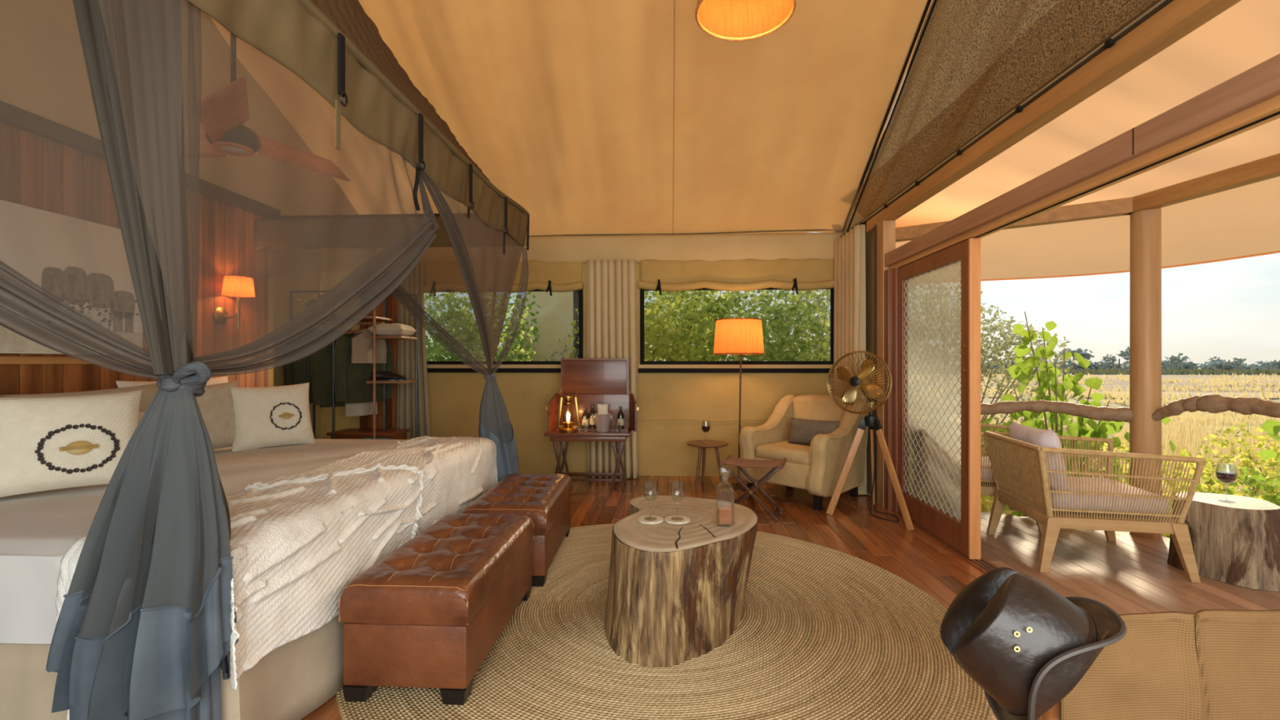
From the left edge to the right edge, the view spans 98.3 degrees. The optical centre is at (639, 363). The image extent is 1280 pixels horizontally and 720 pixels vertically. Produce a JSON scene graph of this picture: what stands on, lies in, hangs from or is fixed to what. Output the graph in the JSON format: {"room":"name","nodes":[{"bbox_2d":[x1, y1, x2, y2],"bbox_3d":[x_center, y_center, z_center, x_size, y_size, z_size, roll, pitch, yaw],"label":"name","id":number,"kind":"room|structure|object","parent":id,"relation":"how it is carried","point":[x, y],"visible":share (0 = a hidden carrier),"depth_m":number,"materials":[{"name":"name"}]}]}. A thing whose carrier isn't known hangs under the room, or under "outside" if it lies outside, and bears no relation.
{"room":"tent interior","nodes":[
{"label":"tent interior","id":0,"kind":"room"},
{"bbox_2d":[0,0,358,395],"bbox_3d":[-3.320,-1.200,2.759,0.330,4.900,7.150,0,0,3],"label":"wall","id":1,"kind":"structure","parent":0,"point":[33,184],"depth_m":4.01,"materials":[{"name":"brown wood"}]},
{"bbox_2d":[0,355,91,364],"bbox_3d":[-3.154,-0.015,2.945,0.042,0.040,3.340,0,0,3],"label":"baseboard","id":2,"kind":"structure","parent":1,"relation":"attached to","point":[3,359],"depth_m":2.89,"materials":[{"name":"brown wood"}]},
{"bbox_2d":[0,204,142,354],"bbox_3d":[-3.137,-0.425,2.721,0.040,0.750,1.594,0,0,3],"label":"wall picture","id":3,"kind":"object","parent":1,"relation":"attached to","point":[60,273],"visible":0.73,"depth_m":3.03,"materials":[{"name":"grey paper"}]},
{"bbox_2d":[11,104,275,218],"bbox_3d":[-3.207,-1.238,1.906,0.110,0.085,5.460,0,0,3],"label":"trim","id":4,"kind":"structure","parent":1,"relation":"attached to","point":[22,119],"depth_m":3.73,"materials":[{"name":"brown wood"}]},
{"bbox_2d":[213,275,254,329],"bbox_3d":[-2.976,-0.443,4.096,0.209,0.385,0.202,0,0,3],"label":"wall sconce","id":5,"kind":"object","parent":1,"relation":"attached to","point":[237,286],"visible":1,"depth_m":4.04,"materials":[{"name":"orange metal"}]},
{"bbox_2d":[267,217,273,386],"bbox_3d":[-3.406,0.025,4.601,0.700,2.450,0.060,0,0,3],"label":"wall","id":6,"kind":"structure","parent":0,"point":[270,251],"depth_m":4.58,"materials":[{"name":"wood"}]},
{"bbox_2d":[300,213,439,218],"bbox_3d":[-2.110,-1.188,4.576,1.990,0.075,0.070,0,0,3],"label":"trim","id":7,"kind":"structure","parent":6,"relation":"attached to","point":[435,214],"depth_m":4.55,"materials":[{"name":"brown wood"}]},
{"bbox_2d":[273,248,322,439],"bbox_3d":[-3.710,-0.200,5.464,0.019,2.900,1.830,0,0,3],"label":"wall","id":8,"kind":"structure","parent":0,"point":[308,260],"depth_m":6.00,"materials":[{"name":"fabric"}]},
{"bbox_2d":[210,0,933,236],"bbox_3d":[-0.898,-2.525,2.638,5.920,2.226,7.170,0,0,3],"label":"ceiling","id":9,"kind":"structure","parent":0,"point":[595,117],"depth_m":4.72,"materials":[{"name":"fabric"}]},
{"bbox_2d":[183,32,329,175],"bbox_3d":[-2.283,-2.123,3.003,1.027,1.974,1.139,0,0,3],"label":"ceiling fan","id":10,"kind":"object","parent":9,"relation":"hanging from","point":[246,142],"visible":0.48,"depth_m":2.96,"materials":[{"name":"brown wood"}]},
{"bbox_2d":[695,0,795,40],"bbox_3d":[0.582,-2.651,3.073,0.550,1.409,0.550,0,0,3],"label":"pendant lamp","id":11,"kind":"object","parent":9,"relation":"hanging from","point":[724,20],"visible":1,"depth_m":3.29,"materials":[{"name":"orange fabric"}]},
{"bbox_2d":[321,231,844,476],"bbox_3d":[-0.718,-0.140,6.161,5.900,2.780,0.104,0,0,3],"label":"wall","id":12,"kind":"structure","parent":0,"point":[673,406],"depth_m":6.14,"materials":[{"name":"fabric"}]},
{"bbox_2d":[404,260,583,373],"bbox_3d":[-1.643,-0.523,6.182,2.050,1.255,0.172,0,0,3],"label":"window","id":13,"kind":"structure","parent":12,"relation":"in","point":[562,276],"depth_m":6.17,"materials":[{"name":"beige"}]},
{"bbox_2d":[396,262,431,439],"bbox_3d":[-2.506,0.059,6.154,0.433,2.358,0.094,0,0,3],"label":"curtain","id":14,"kind":"object","parent":13,"relation":"hanging from","point":[406,412],"visible":0.48,"depth_m":6.15,"materials":[{"name":"grey fabric"}]},
{"bbox_2d":[586,259,639,478],"bbox_3d":[-0.295,0.059,6.015,0.569,2.358,0.109,0,0,3],"label":"curtain","id":15,"kind":"object","parent":12,"relation":"hanging from","point":[611,294],"visible":0.56,"depth_m":5.99,"materials":[{"name":"fabric"}]},
{"bbox_2d":[638,257,834,373],"bbox_3d":[1.063,-0.523,6.035,2.170,1.255,0.172,0,0,3],"label":"window","id":16,"kind":"structure","parent":12,"relation":"in","point":[784,273],"depth_m":6.04,"materials":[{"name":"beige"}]},
{"bbox_2d":[300,475,1042,719],"bbox_3d":[-0.940,1.290,2.705,6.030,0.080,7.300,0,0,3],"label":"floor","id":17,"kind":"structure","parent":0,"point":[913,556],"depth_m":4.34,"materials":[{"name":"brown wood"}]},
{"bbox_2d":[0,439,406,719],"bbox_3d":[-2.102,0.734,2.869,2.031,1.008,2.497,0,0,3],"label":"bed","id":18,"kind":"object","parent":17,"relation":"on","point":[37,529],"visible":0.22,"depth_m":1.82,"materials":[{"name":"white fabric"}]},
{"bbox_2d":[0,390,142,497],"bbox_3d":[-2.471,0.335,2.353,0.547,0.417,0.231,0,0,-45],"label":"cushion","id":19,"kind":"object","parent":18,"relation":"on","point":[46,443],"visible":0.98,"depth_m":2.32,"materials":[{"name":"beige fabric"}]},
{"bbox_2d":[0,383,158,412],"bbox_3d":[-2.772,0.340,2.814,0.217,0.458,0.679,0,0,17],"label":"pillow","id":20,"kind":"object","parent":18,"relation":"on","point":[148,392],"visible":0.07,"depth_m":2.93,"materials":[{"name":"beige fabric"}]},
{"bbox_2d":[115,376,228,389],"bbox_3d":[-2.894,0.320,3.512,0.206,0.461,0.726,0,0,9],"label":"pillow","id":21,"kind":"object","parent":18,"relation":"on","point":[224,379],"visible":0.02,"depth_m":3.30,"materials":[{"name":"beige fabric"}]},
{"bbox_2d":[158,380,237,448],"bbox_3d":[-2.702,0.340,3.371,0.214,0.454,0.587,0,0,23],"label":"pillow","id":22,"kind":"object","parent":18,"relation":"on","point":[215,405],"visible":0.27,"depth_m":3.42,"materials":[{"name":"beige fabric"}]},
{"bbox_2d":[0,0,529,719],"bbox_3d":[-2.028,-0.455,2.572,2.272,3.290,3.917,0,0,3],"label":"net","id":23,"kind":"object","parent":18,"relation":"attached to","point":[143,631],"visible":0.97,"depth_m":1.53,"materials":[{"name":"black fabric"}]},
{"bbox_2d":[231,382,315,451],"bbox_3d":[-2.433,0.350,3.666,0.486,0.431,0.212,0,0,-43],"label":"cushion","id":24,"kind":"object","parent":18,"relation":"on","point":[276,415],"visible":1,"depth_m":3.61,"materials":[{"name":"beige fabric"}]},
{"bbox_2d":[55,435,497,719],"bbox_3d":[-1.368,0.814,2.808,0.621,0.638,2.498,0,0,3],"label":"throw","id":25,"kind":"object","parent":18,"relation":"on","point":[295,549],"visible":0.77,"depth_m":2.12,"materials":[{"name":"white fabric"}]},
{"bbox_2d":[289,290,417,439],"bbox_3d":[-2.935,0.260,5.707,1.146,1.980,0.386,0,0,3],"label":"clothes rack","id":26,"kind":"object","parent":17,"relation":"on","point":[374,318],"visible":0.42,"depth_m":5.55,"materials":[{"name":"brown wood"}]},
{"bbox_2d":[282,362,293,386],"bbox_3d":[-3.392,-0.036,5.731,0.168,0.792,0.627,0,0,23],"label":"jacket","id":27,"kind":"object","parent":26,"relation":"hanging from","point":[287,369],"visible":0.08,"depth_m":5.45,"materials":[{"name":"brown fabric"}]},
{"bbox_2d":[293,355,313,403],"bbox_3d":[-3.224,-0.016,5.722,0.169,0.832,0.675,0,0,35],"label":"jacket","id":28,"kind":"object","parent":26,"relation":"hanging from","point":[301,367],"visible":0.12,"depth_m":5.48,"materials":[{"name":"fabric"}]},
{"bbox_2d":[311,329,354,407],"bbox_3d":[-3.032,0.004,5.710,0.164,0.872,0.675,0,0,39],"label":"jacket","id":29,"kind":"object","parent":26,"relation":"hanging from","point":[321,360],"visible":0.24,"depth_m":5.51,"materials":[{"name":"green fabric"}]},
{"bbox_2d":[292,315,392,320],"bbox_3d":[-3.065,-0.460,5.719,0.860,0.020,0.370,0,0,3],"label":"shelf","id":30,"kind":"object","parent":26,"relation":"attached to","point":[367,317],"depth_m":5.68,"materials":[{"name":"brown wood"}]},
{"bbox_2d":[344,325,377,416],"bbox_3d":[-2.907,0.054,5.784,0.158,0.972,0.378,0,0,26],"label":"shirt","id":31,"kind":"object","parent":26,"relation":"hanging from","point":[363,408],"visible":0.16,"depth_m":5.68,"materials":[{"name":"beige fabric"}]},
{"bbox_2d":[333,321,393,403],"bbox_3d":[-2.848,-0.016,5.704,0.168,0.832,0.651,0,0,29],"label":"jacket","id":32,"kind":"object","parent":26,"relation":"hanging from","point":[350,380],"visible":0.68,"depth_m":5.55,"materials":[{"name":"fabric"}]},
{"bbox_2d":[326,428,409,439],"bbox_3d":[-2.813,0.975,5.751,0.680,0.550,0.380,0,0,3],"label":"shelf","id":33,"kind":"object","parent":26,"relation":"attached to","point":[347,433],"visible":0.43,"depth_m":5.61,"materials":[{"name":"brown wood"}]},
{"bbox_2d":[351,321,386,363],"bbox_3d":[-2.777,-0.216,5.679,0.170,0.432,0.483,0,0,15],"label":"shirt","id":34,"kind":"object","parent":26,"relation":"hanging from","point":[362,347],"visible":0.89,"depth_m":5.55,"materials":[{"name":"beige fabric"}]},
{"bbox_2d":[367,323,417,336],"bbox_3d":[-2.545,-0.340,5.696,0.360,0.139,0.340,0,0,3],"label":"folded blanket","id":35,"kind":"object","parent":26,"relation":"on","point":[381,329],"visible":0.89,"depth_m":5.56,"materials":[{"name":"fabric"}]},
{"bbox_2d":[543,358,639,492],"bbox_3d":[-0.473,0.601,5.554,0.927,1.302,0.440,0,0,3],"label":"cabinet","id":36,"kind":"object","parent":17,"relation":"on","point":[596,381],"visible":0.87,"depth_m":5.70,"materials":[{"name":"brown wood"}]},
{"bbox_2d":[556,385,579,432],"bbox_3d":[-0.706,0.446,5.446,0.175,0.457,0.175,0,0,-42],"label":"hurricane lantern","id":37,"kind":"object","parent":36,"relation":"on","point":[568,428],"visible":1,"depth_m":5.43,"materials":[{"name":"gold metal"}]},
{"bbox_2d":[592,413,613,431],"bbox_3d":[-0.368,0.586,5.488,0.175,0.177,0.175,0,0,-42],"label":"ice bucket","id":38,"kind":"object","parent":36,"relation":"on","point":[602,421],"visible":0.94,"depth_m":5.43,"materials":[{"name":"silver metal"}]},
{"bbox_2d":[336,523,992,719],"bbox_3d":[0.094,1.242,2.849,2.912,0.013,2.912,0,0,-16],"label":"rug","id":39,"kind":"object","parent":17,"relation":"on","point":[823,633],"visible":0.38,"depth_m":2.29,"materials":[{"name":"beige wicker"}]},
{"bbox_2d":[338,513,533,705],"bbox_3d":[-0.832,1.012,2.489,0.484,0.446,0.979,0,0,3],"label":"ottoman","id":40,"kind":"object","parent":39,"relation":"on","point":[428,614],"visible":1,"depth_m":2.02,"materials":[{"name":"leather"}]},
{"bbox_2d":[462,473,572,586],"bbox_3d":[-0.744,1.012,3.546,0.484,0.446,0.979,0,0,1],"label":"ottoman","id":41,"kind":"object","parent":39,"relation":"on","point":[545,499],"visible":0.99,"depth_m":3.30,"materials":[{"name":"leather"}]},
{"bbox_2d":[604,495,758,667],"bbox_3d":[0.216,1.001,2.741,0.752,0.469,1.000,0,0,3],"label":"table","id":42,"kind":"object","parent":39,"relation":"on","point":[676,594],"visible":0.86,"depth_m":2.37,"materials":[{"name":"brown wood"}]},
{"bbox_2d":[715,465,733,524],"bbox_3d":[0.406,0.628,2.647,0.082,0.281,0.082,0,0,3],"label":"decanter","id":43,"kind":"object","parent":42,"relation":"on","point":[724,514],"visible":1,"depth_m":2.62,"materials":[{"name":"clear glass"}]},
{"bbox_2d":[686,440,728,489],"bbox_3d":[0.679,1.027,5.591,0.420,0.450,0.420,0,0,3],"label":"side table","id":44,"kind":"object","parent":17,"relation":"on","point":[715,444],"visible":0.98,"depth_m":5.53,"materials":[{"name":"brown wood"}]},
{"bbox_2d":[713,317,764,490],"bbox_3d":[0.993,0.405,5.574,0.508,1.690,0.508,0,0,3],"label":"floor lamp","id":45,"kind":"object","parent":17,"relation":"on","point":[740,336],"visible":0.99,"depth_m":5.38,"materials":[{"name":"orange fabric"}]},
{"bbox_2d":[720,454,786,521],"bbox_3d":[0.951,1.030,4.615,0.504,0.454,0.390,0,0,19],"label":"stool","id":46,"kind":"object","parent":17,"relation":"on","point":[777,464],"visible":0.94,"depth_m":4.54,"materials":[{"name":"leather"}]},
{"bbox_2d":[738,395,868,510],"bbox_3d":[1.538,0.783,5.223,0.904,0.937,0.892,0,0,-43],"label":"armchair","id":47,"kind":"object","parent":17,"relation":"on","point":[816,467],"visible":0.85,"depth_m":5.06,"materials":[{"name":"beige fabric"}]},
{"bbox_2d":[755,440,810,464],"bbox_3d":[1.493,0.825,5.181,0.640,0.120,0.580,0,0,-43],"label":"seat cushion","id":48,"kind":"object","parent":47,"relation":"on","point":[794,453],"depth_m":5.02,"materials":[{"name":"beige fabric"}]},
{"bbox_2d":[787,417,839,444],"bbox_3d":[1.619,0.645,5.178,0.177,0.240,0.500,0,0,-43],"label":"lumbar cushion","id":49,"kind":"object","parent":47,"relation":"on","point":[802,430],"visible":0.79,"depth_m":5.15,"materials":[{"name":"grey fabric"}]},
{"bbox_2d":[826,351,914,530],"bbox_3d":[1.800,0.579,4.526,0.530,1.361,0.794,0,0,3],"label":"fan","id":50,"kind":"object","parent":17,"relation":"on","point":[857,382],"visible":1,"depth_m":4.41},
{"bbox_2d":[828,352,888,412],"bbox_3d":[1.716,0.148,4.384,0.485,0.483,0.091,0,0,41],"label":"grille","id":51,"kind":"object","parent":50,"relation":"attached to","point":[857,382],"depth_m":4.38,"materials":[{"name":"gold metal"}]},
{"bbox_2d":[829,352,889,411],"bbox_3d":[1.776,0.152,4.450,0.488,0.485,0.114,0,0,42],"label":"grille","id":52,"kind":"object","parent":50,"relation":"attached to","point":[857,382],"depth_m":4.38,"materials":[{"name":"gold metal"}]},
{"bbox_2d":[890,510,998,573],"bbox_3d":[2.046,1.254,1.992,0.130,0.032,6.200,0,0,3],"label":"trim","id":53,"kind":"structure","parent":17,"relation":"on","point":[983,565],"depth_m":3.54,"materials":[{"name":"brown wood"}]},
{"bbox_2d":[1042,609,1279,719],"bbox_3d":[1.089,0.831,0.797,0.826,0.841,0.972,0,0,3],"label":"sofa","id":54,"kind":"object","parent":17,"relation":"on","point":[1202,664],"visible":0.84,"depth_m":0.91,"materials":[{"name":"beige fabric"}]},
{"bbox_2d":[940,567,1126,719],"bbox_3d":[0.608,0.457,0.874,0.235,0.252,0.193,0,0,-4],"label":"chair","id":55,"kind":"object","parent":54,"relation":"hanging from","point":[1028,645],"visible":1,"depth_m":0.82,"materials":[{"name":"black leather"}]},
{"bbox_2d":[865,226,874,496],"bbox_3d":[2.212,-0.050,5.513,0.020,2.600,1.050,0,0,3],"label":"wall","id":56,"kind":"structure","parent":0,"point":[869,236],"depth_m":5.27,"materials":[{"name":"fabric"}]},
{"bbox_2d":[841,0,1279,269],"bbox_3d":[2.045,-2.163,2.468,0.132,2.745,7.150,0,0,3],"label":"wall","id":57,"kind":"structure","parent":0,"point":[975,61],"depth_m":3.07,"materials":[{"name":"fabric"}]},
{"bbox_2d":[833,224,866,494],"bbox_3d":[2.106,-0.036,5.594,0.113,2.548,0.763,0,0,3],"label":"curtain","id":58,"kind":"object","parent":57,"relation":"hanging from","point":[850,290],"visible":0.44,"depth_m":5.39,"materials":[{"name":"fabric"}]},
{"bbox_2d":[874,224,877,503],"bbox_3d":[2.167,0.005,4.965,0.110,2.490,0.050,0,0,3],"label":"trim","id":59,"kind":"structure","parent":57,"relation":"attached to","point":[875,226],"depth_m":4.96,"materials":[{"name":"brown wood"}]},
{"bbox_2d":[876,220,895,507],"bbox_3d":[2.164,0.005,4.865,0.105,2.490,0.150,0,0,3],"label":"trim","id":60,"kind":"structure","parent":57,"relation":"attached to","point":[886,229],"depth_m":4.84,"materials":[{"name":"brown wood"}]},
{"bbox_2d":[866,0,1241,231],"bbox_3d":[2.009,-1.285,2.054,0.100,0.100,6.320,0,0,3],"label":"beam","id":61,"kind":"structure","parent":60,"relation":"on","point":[1178,19],"depth_m":2.54,"materials":[{"name":"brown wood"}]},
{"bbox_2d":[844,0,937,231],"bbox_3d":[2.109,-2.461,4.210,0.006,2.201,3.593,0,0,3],"label":"trim","id":62,"kind":"structure","parent":57,"relation":"attached to","point":[928,3],"depth_m":4.58,"materials":[{"name":"black"}]},
{"bbox_2d":[884,267,898,512],"bbox_3d":[2.170,0.225,4.699,0.125,2.050,0.180,0,0,3],"label":"door frame","id":63,"kind":"structure","parent":57,"relation":"attached to","point":[891,276],"depth_m":4.69,"materials":[{"name":"brown wood"}]},
{"bbox_2d":[897,238,981,559],"bbox_3d":[2.145,0.224,4.049,0.068,2.027,1.122,0,0,3],"label":"door","id":64,"kind":"structure","parent":57,"relation":"in","point":[963,534],"depth_m":3.74,"materials":[{"name":"brown wood"}]},
{"bbox_2d":[840,0,1173,237],"bbox_3d":[2.022,-1.355,2.469,0.090,0.040,7.150,0,0,3],"label":"trim","id":65,"kind":"structure","parent":57,"relation":"attached to","point":[1167,2],"depth_m":2.73,"materials":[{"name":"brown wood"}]},
{"bbox_2d":[895,0,1279,284],"bbox_3d":[4.595,-1.402,2.910,4.962,0.795,8.313,0,0,3],"label":"canopy","id":66,"kind":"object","parent":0,"point":[1243,221],"depth_m":3.98,"materials":[{"name":"fabric"}]},
{"bbox_2d":[935,506,1279,614],"bbox_3d":[4.208,1.301,1.875,4.200,0.098,6.200,0,0,3],"label":"deck","id":67,"kind":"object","parent":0,"point":[1131,574],"visible":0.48,"depth_m":3.31,"materials":[{"name":"brown wood"}]},
{"bbox_2d":[908,418,1042,535],"bbox_3d":[2.681,0.874,4.483,0.832,0.751,0.842,0,0,19],"label":"armchair","id":68,"kind":"object","parent":67,"relation":"on","point":[988,487],"visible":0.34,"depth_m":4.24,"materials":[{"name":"beige wicker"}]},
{"bbox_2d":[931,453,994,480],"bbox_3d":[2.705,0.845,4.475,0.620,0.120,0.600,0,0,19],"label":"seat cushion","id":69,"kind":"object","parent":68,"relation":"on","point":[933,454],"visible":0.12,"depth_m":4.30,"materials":[{"name":"beige fabric"}]},
{"bbox_2d":[983,431,1205,582],"bbox_3d":[2.864,0.874,3.611,0.832,0.751,0.842,0,0,12],"label":"armchair","id":70,"kind":"object","parent":67,"relation":"on","point":[1020,471],"visible":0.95,"depth_m":3.29,"materials":[{"name":"brown wood"}]},
{"bbox_2d":[1050,476,1169,514],"bbox_3d":[2.889,0.845,3.606,0.620,0.120,0.600,0,0,12],"label":"seat cushion","id":71,"kind":"object","parent":70,"relation":"on","point":[1081,477],"visible":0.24,"depth_m":3.35,"materials":[{"name":"white fabric"}]},
{"bbox_2d":[1008,421,1068,490],"bbox_3d":[2.624,0.610,3.660,0.186,0.400,0.560,0,0,12],"label":"cushion","id":72,"kind":"object","parent":71,"relation":"on","point":[1041,437],"visible":0.38,"depth_m":3.44,"materials":[{"name":"beige fabric"}]},
{"bbox_2d":[1128,208,1161,539],"bbox_3d":[3.678,0.080,4.027,0.176,2.520,0.176,0,0,3],"label":"post","id":73,"kind":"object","parent":67,"relation":"on","point":[1145,225],"depth_m":3.96,"materials":[{"name":"brown wood"}]},
{"bbox_2d":[895,196,1133,242],"bbox_3d":[2.978,-1.155,4.505,1.726,0.110,0.100,0,0,35],"label":"beam","id":74,"kind":"structure","parent":73,"relation":"on","point":[1120,206],"depth_m":4.25,"materials":[{"name":"brown wood"}]},
{"bbox_2d":[915,399,1133,422],"bbox_3d":[3.070,0.370,4.509,1.500,0.158,0.130,0,0,38],"label":"handrail","id":75,"kind":"object","parent":73,"relation":"attached to","point":[1122,414],"visible":0.9,"depth_m":4.38,"materials":[{"name":"brown wood"}]},
{"bbox_2d":[1124,153,1279,214],"bbox_3d":[3.731,-1.155,3.153,0.100,0.110,1.928,0,0,-7],"label":"beam","id":76,"kind":"structure","parent":73,"relation":"on","point":[1268,167],"depth_m":3.53,"materials":[{"name":"brown wood"}]},
{"bbox_2d":[1151,394,1279,421],"bbox_3d":[3.821,0.308,3.084,0.177,0.211,1.794,0,0,-6],"label":"handrail","id":77,"kind":"object","parent":73,"relation":"attached to","point":[1211,403],"visible":1,"depth_m":3.58,"materials":[{"name":"brown wood"}]},
{"bbox_2d":[1167,492,1279,591],"bbox_3d":[3.570,1.034,3.307,0.586,0.431,0.562,0,0,3],"label":"stump side table","id":78,"kind":"object","parent":67,"relation":"on","point":[1237,543],"visible":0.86,"depth_m":3.15,"materials":[{"name":"brown wood"}]},
{"bbox_2d":[1215,462,1237,502],"bbox_3d":[3.483,0.708,3.286,0.090,0.222,0.090,0,0,3],"label":"wine glass","id":79,"kind":"object","parent":78,"relation":"on","point":[1224,477],"visible":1,"depth_m":3.27,"materials":[{"name":"red"}]},
{"label":"outside","id":80,"kind":"structure","parent":0,"visible":0},
{"bbox_2d":[908,366,1279,398],"bbox_3d":[72.173,2.094,222.920,640.000,0.288,387.000,0,0,3],"label":"field","id":81,"kind":"structure","parent":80,"point":[1123,384],"depth_m":53.24,"materials":[{"name":"beige plant"}]},
{"bbox_2d":[913,357,1273,371],"bbox_3d":[112.897,1.012,130.917,195.802,5.200,6.051,0,0,3],"label":"treeline","id":82,"kind":"object","parent":81,"relation":"on","point":[1190,365],"visible":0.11,"depth_m":130.17,"materials":[{"name":"green plant"}]},
{"bbox_2d":[908,368,1279,374],"bbox_3d":[100.659,1.550,101.700,150.944,1.300,5.998,0,0,3],"label":"belt","id":83,"kind":"object","parent":81,"relation":"on","point":[1099,371],"visible":0.23,"depth_m":99.71,"materials":[{"name":"plant"}]},
{"bbox_2d":[1098,353,1129,370],"bbox_3d":[102.209,0.247,118.530,7.368,4.625,4.286,0,0,3],"label":"tree","id":84,"kind":"object","parent":81,"relation":"on","point":[1113,358],"visible":0.66,"depth_m":118.48,"materials":[{"name":"green plant"}]},
{"bbox_2d":[1161,352,1189,369],"bbox_3d":[115.687,-0.026,121.768,8.561,5.169,4.356,0,0,3],"label":"tree","id":85,"kind":"object","parent":81,"relation":"on","point":[1175,359],"visible":0.66,"depth_m":120.92,"materials":[{"name":"green plant"}]},
{"bbox_2d":[1207,359,1255,371],"bbox_3d":[125.363,0.858,117.467,7.343,3.408,4.241,0,0,3],"label":"tree","id":86,"kind":"object","parent":81,"relation":"on","point":[1226,366],"visible":0.78,"depth_m":117.00,"materials":[{"name":"green plant"}]},
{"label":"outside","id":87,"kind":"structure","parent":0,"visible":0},
{"bbox_2d":[908,372,1279,536],"bbox_3d":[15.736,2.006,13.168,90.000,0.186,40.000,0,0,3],"label":"ground","id":88,"kind":"structure","parent":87,"point":[988,400],"depth_m":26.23,"materials":[{"name":"beige plant"}]},
{"bbox_2d":[423,292,536,360],"bbox_3d":[-2.843,0.312,8.749,2.355,3.594,1.356,0,0,0],"label":"tree","id":89,"kind":"object","parent":88,"relation":"on","point":[468,326],"visible":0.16,"depth_m":8.68,"materials":[{"name":"green plant"}]},
{"bbox_2d":[424,291,541,360],"bbox_3d":[-2.964,0.189,10.076,2.300,3.959,1.320,0,0,0],"label":"tree","id":90,"kind":"object","parent":88,"relation":"on","point":[535,329],"visible":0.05,"depth_m":10.09,"materials":[{"name":"green plant"}]},
{"bbox_2d":[502,291,573,360],"bbox_3d":[-1.541,0.005,11.300,3.000,4.136,2.000,0,0,3],"label":"bank","id":91,"kind":"object","parent":88,"relation":"on","point":[554,317],"visible":0.12,"depth_m":10.58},
{"bbox_2d":[573,291,578,358],"bbox_3d":[-0.965,-0.476,9.166,0.390,4.956,0.400,0,0,3],"label":"trunk","id":92,"kind":"object","parent":88,"relation":"on","point":[575,294],"visible":0.08,"depth_m":9.05,"materials":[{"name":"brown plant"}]},
{"bbox_2d":[566,290,715,360],"bbox_3d":[0.028,0.355,8.385,2.350,3.571,1.360,0,0,-3],"label":"tree","id":93,"kind":"object","parent":88,"relation":"on","point":[649,332],"visible":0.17,"depth_m":8.29,"materials":[{"name":"green plant"}]},
{"bbox_2d":[644,290,740,360],"bbox_3d":[0.767,-0.126,10.592,2.411,4.535,1.368,0,0,-3],"label":"tree","id":94,"kind":"object","parent":88,"relation":"on","point":[686,302],"visible":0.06,"depth_m":10.43,"materials":[{"name":"green plant"}]},
{"bbox_2d":[644,289,785,360],"bbox_3d":[1.181,0.197,8.866,2.372,3.903,1.317,0,0,8],"label":"tree","id":95,"kind":"object","parent":88,"relation":"on","point":[714,308],"visible":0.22,"depth_m":8.70,"materials":[{"name":"green plant"}]},
{"bbox_2d":[715,289,830,360],"bbox_3d":[2.299,0.279,8.272,2.347,3.664,1.316,0,0,0],"label":"tree","id":96,"kind":"object","parent":88,"relation":"on","point":[791,313],"visible":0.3,"depth_m":8.17,"materials":[{"name":"green plant"}]},
{"bbox_2d":[752,289,830,360],"bbox_3d":[3.107,-0.066,9.828,2.440,4.347,1.334,0,0,3],"label":"tree","id":97,"kind":"object","parent":88,"relation":"on","point":[793,293],"visible":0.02,"depth_m":9.76,"materials":[{"name":"green plant"}]},
{"bbox_2d":[908,410,999,511],"bbox_3d":[3.225,1.248,6.054,2.122,1.525,1.182,0,0,3],"label":"tree","id":98,"kind":"object","parent":88,"relation":"on","point":[983,498],"visible":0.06,"depth_m":5.93,"materials":[{"name":"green plant"}]},
{"bbox_2d":[908,405,1003,507],"bbox_3d":[3.244,1.201,5.649,1.190,1.604,0.712,0,0,3],"label":"leafy sapling","id":99,"kind":"object","parent":88,"relation":"on","point":[988,420],"visible":0.09,"depth_m":5.58,"materials":[{"name":"green plant"}]},
{"bbox_2d":[908,281,1074,451],"bbox_3d":[4.632,0.143,8.115,3.297,3.736,1.480,0,0,3],"label":"tree","id":100,"kind":"object","parent":88,"relation":"on","point":[997,348],"visible":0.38,"depth_m":7.97,"materials":[{"name":"green plant"}]},
{"bbox_2d":[986,311,1124,476],"bbox_3d":[3.907,0.751,5.271,1.035,2.501,0.785,0,0,-12],"label":"leafy sapling","id":101,"kind":"object","parent":88,"relation":"on","point":[1056,422],"visible":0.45,"depth_m":5.26,"materials":[{"name":"green plant"}]},
{"bbox_2d":[1002,420,1129,516],"bbox_3d":[3.530,1.246,4.717,1.050,1.514,0.558,0,0,37],"label":"leafy sapling","id":102,"kind":"object","parent":88,"relation":"on","point":[1073,431],"visible":0.06,"depth_m":4.68,"materials":[{"name":"green plant"}]},
{"bbox_2d":[1099,417,1177,493],"bbox_3d":[4.097,1.108,4.517,0.518,1.785,0.429,0,0,-21],"label":"leafy sapling","id":103,"kind":"object","parent":88,"relation":"on","point":[1117,442],"visible":0.12,"depth_m":4.65,"materials":[{"name":"green plant"}]},
{"bbox_2d":[1067,440,1278,537],"bbox_3d":[4.806,1.364,5.040,2.107,1.311,1.125,0,0,17],"label":"tree","id":104,"kind":"object","parent":88,"relation":"on","point":[1206,473],"visible":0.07,"depth_m":4.91,"materials":[{"name":"yellow plant"}]},
{"bbox_2d":[1168,466,1279,506],"bbox_3d":[5.626,1.327,4.442,2.039,1.378,1.378,0,0,40],"label":"tree","id":105,"kind":"object","parent":88,"relation":"on","point":[1246,479],"visible":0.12,"depth_m":4.79,"materials":[{"name":"green plant"}]},
{"bbox_2d":[1173,418,1279,497],"bbox_3d":[6.724,1.306,5.832,1.867,1.453,1.272,0,0,3],"label":"tree","id":106,"kind":"object","parent":88,"relation":"on","point":[1249,461],"visible":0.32,"depth_m":5.88,"materials":[{"name":"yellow plant"}]},
{"bbox_2d":[1259,419,1279,467],"bbox_3d":[5.665,1.070,4.712,0.742,1.863,0.528,0,0,-44],"label":"leafy sapling","id":107,"kind":"object","parent":88,"relation":"on","point":[1272,428],"visible":0.83,"depth_m":4.67,"materials":[{"name":"green plant"}]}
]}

